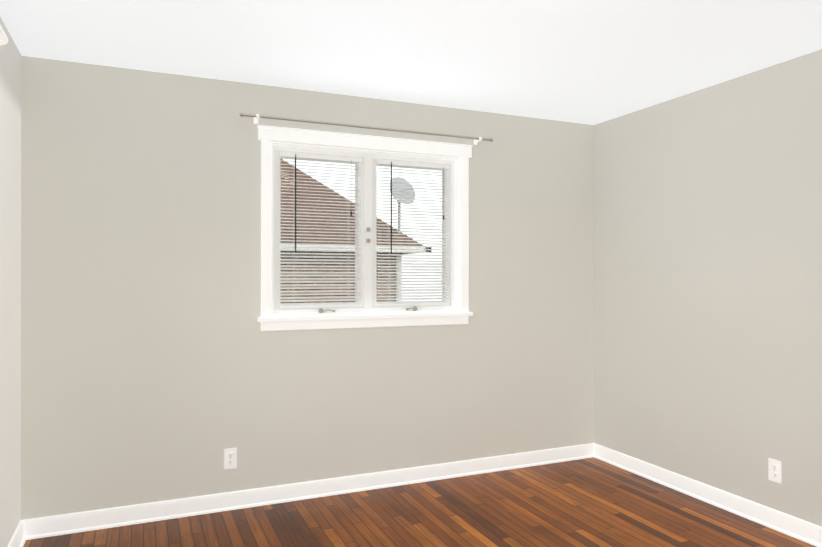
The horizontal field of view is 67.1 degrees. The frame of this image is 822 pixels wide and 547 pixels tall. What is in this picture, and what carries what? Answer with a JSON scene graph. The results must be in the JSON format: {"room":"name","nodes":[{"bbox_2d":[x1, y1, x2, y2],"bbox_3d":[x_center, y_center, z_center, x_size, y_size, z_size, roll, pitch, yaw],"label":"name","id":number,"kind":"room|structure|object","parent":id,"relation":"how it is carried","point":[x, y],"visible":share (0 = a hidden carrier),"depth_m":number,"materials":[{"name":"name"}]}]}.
{"room":"empty bedroom","nodes":[
{"label":"empty bedroom","id":0,"kind":"room"},
{"bbox_2d":[0,17,21,546],"bbox_3d":[-1.242,0.111,1.209,0.200,2.440,4.506,0,0,-23],"label":"wall","id":1,"kind":"structure","parent":0,"point":[10,266],"depth_m":2.88,"materials":[{"name":"beige paint"}]},
{"bbox_2d":[0,25,7,45],"bbox_3d":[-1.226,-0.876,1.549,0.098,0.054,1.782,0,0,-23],"label":"wall sconce","id":2,"kind":"object","parent":1,"relation":"attached to","point":[3,39],"visible":1,"depth_m":2.29,"materials":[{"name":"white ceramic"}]},
{"bbox_2d":[7,520,25,546],"bbox_3d":[-1.128,1.284,1.227,0.028,0.095,4.156,0,0,-23],"label":"baseboard","id":3,"kind":"structure","parent":1,"relation":"attached to","point":[18,538],"depth_m":3.01,"materials":[{"name":"white paint"}]},
{"bbox_2d":[21,56,593,519],"bbox_3d":[-0.349,0.121,3.945,3.620,2.440,0.200,0,0,-23],"label":"wall","id":4,"kind":"structure","parent":0,"point":[157,364],"depth_m":3.54,"materials":[{"name":"beige paint"}]},
{"bbox_2d":[224,448,236,468],"bbox_3d":[-1.028,1.055,3.533,0.070,0.114,0.008,0,0,-23],"label":"electrical outlet","id":5,"kind":"object","parent":4,"relation":"attached to","point":[230,458],"visible":1,"depth_m":3.53,"materials":[{"name":"white plastic"}]},
{"bbox_2d":[21,443,593,539],"bbox_3d":[-0.304,1.294,3.836,3.620,0.095,0.028,0,0,-23],"label":"baseboard","id":6,"kind":"structure","parent":4,"relation":"attached to","point":[54,525],"depth_m":3.64,"materials":[{"name":"white paint"}]},
{"bbox_2d":[257,125,472,330],"bbox_3d":[-0.279,-0.260,3.955,1.409,1.193,0.240,0,0,-23],"label":"window","id":7,"kind":"structure","parent":4,"relation":"in","point":[368,165],"depth_m":3.92,"materials":[{"name":"white plastic"}]},
{"bbox_2d":[280,152,449,307],"bbox_3d":[-0.260,-0.259,3.910,1.123,0.930,0.047,0,0,-23],"label":"window blind","id":8,"kind":"object","parent":7,"relation":"attached to","point":[305,156],"visible":0.85,"depth_m":3.87,"materials":[{"name":"white plastic"}]},
{"bbox_2d":[319,227,416,312],"bbox_3d":[-0.255,-0.022,3.916,0.662,0.537,0.049,0,0,-23],"label":"hardware piece","id":9,"kind":"object","parent":7,"relation":"attached to","point":[414,308],"visible":0.98,"depth_m":3.92,"materials":[{"name":"silver metal"}]},
{"bbox_2d":[240,113,492,144],"bbox_3d":[-0.219,-0.892,3.856,1.655,0.050,0.074,0,0,-23],"label":"curtain rod","id":10,"kind":"object","parent":4,"relation":"attached to","point":[258,116],"visible":1,"depth_m":3.78,"materials":[{"name":"silver metal"}]},
{"bbox_2d":[0,0,821,124],"bbox_3d":[0.486,-1.166,1.965,3.970,0.120,4.506,0,0,-23],"label":"ceiling","id":11,"kind":"structure","parent":0,"point":[592,62],"depth_m":2.98,"materials":[{"name":"white paint"}]},
{"bbox_2d":[23,457,815,546],"bbox_3d":[0.486,1.394,1.956,3.970,0.120,4.506,0,0,-23],"label":"floor","id":12,"kind":"structure","parent":0,"point":[591,502],"depth_m":3.36,"materials":[{"name":"brown wood"}]},
{"bbox_2d":[594,49,821,526],"bbox_3d":[2.238,0.117,2.722,0.150,2.440,4.506,0,0,-23],"label":"wall","id":13,"kind":"structure","parent":0,"point":[707,285],"depth_m":3.58,"materials":[{"name":"beige paint"}]},
{"bbox_2d":[594,443,821,546],"bbox_3d":[1.917,1.291,3.232,0.028,0.095,2.906,0,0,-23],"label":"baseboard","id":14,"kind":"structure","parent":13,"relation":"attached to","point":[795,527],"depth_m":3.56,"materials":[{"name":"white paint"}]},
{"bbox_2d":[769,458,780,483],"bbox_3d":[1.915,1.039,3.264,0.008,0.114,0.070,0,0,-23],"label":"electrical outlet","id":15,"kind":"object","parent":13,"relation":"attached to","point":[774,470],"visible":1,"depth_m":3.26,"materials":[{"name":"white plastic"}]},
{"label":"outside","id":16,"kind":"structure","parent":0,"visible":0},
{"bbox_3d":[-4.479,2.310,8.896,60.000,0.200,60.000,0,0,-23],"label":"ground","id":17,"kind":"structure","parent":16,"visible":0},
{"bbox_2d":[280,159,430,302],"bbox_3d":[-7.487,-0.842,9.181,13.200,6.106,8.599,0,0,-23],"label":"neighbouring house","id":18,"kind":"structure","parent":17,"relation":"on","point":[300,179],"depth_m":7.81,"materials":[{"name":"brown brick"}]}
]}

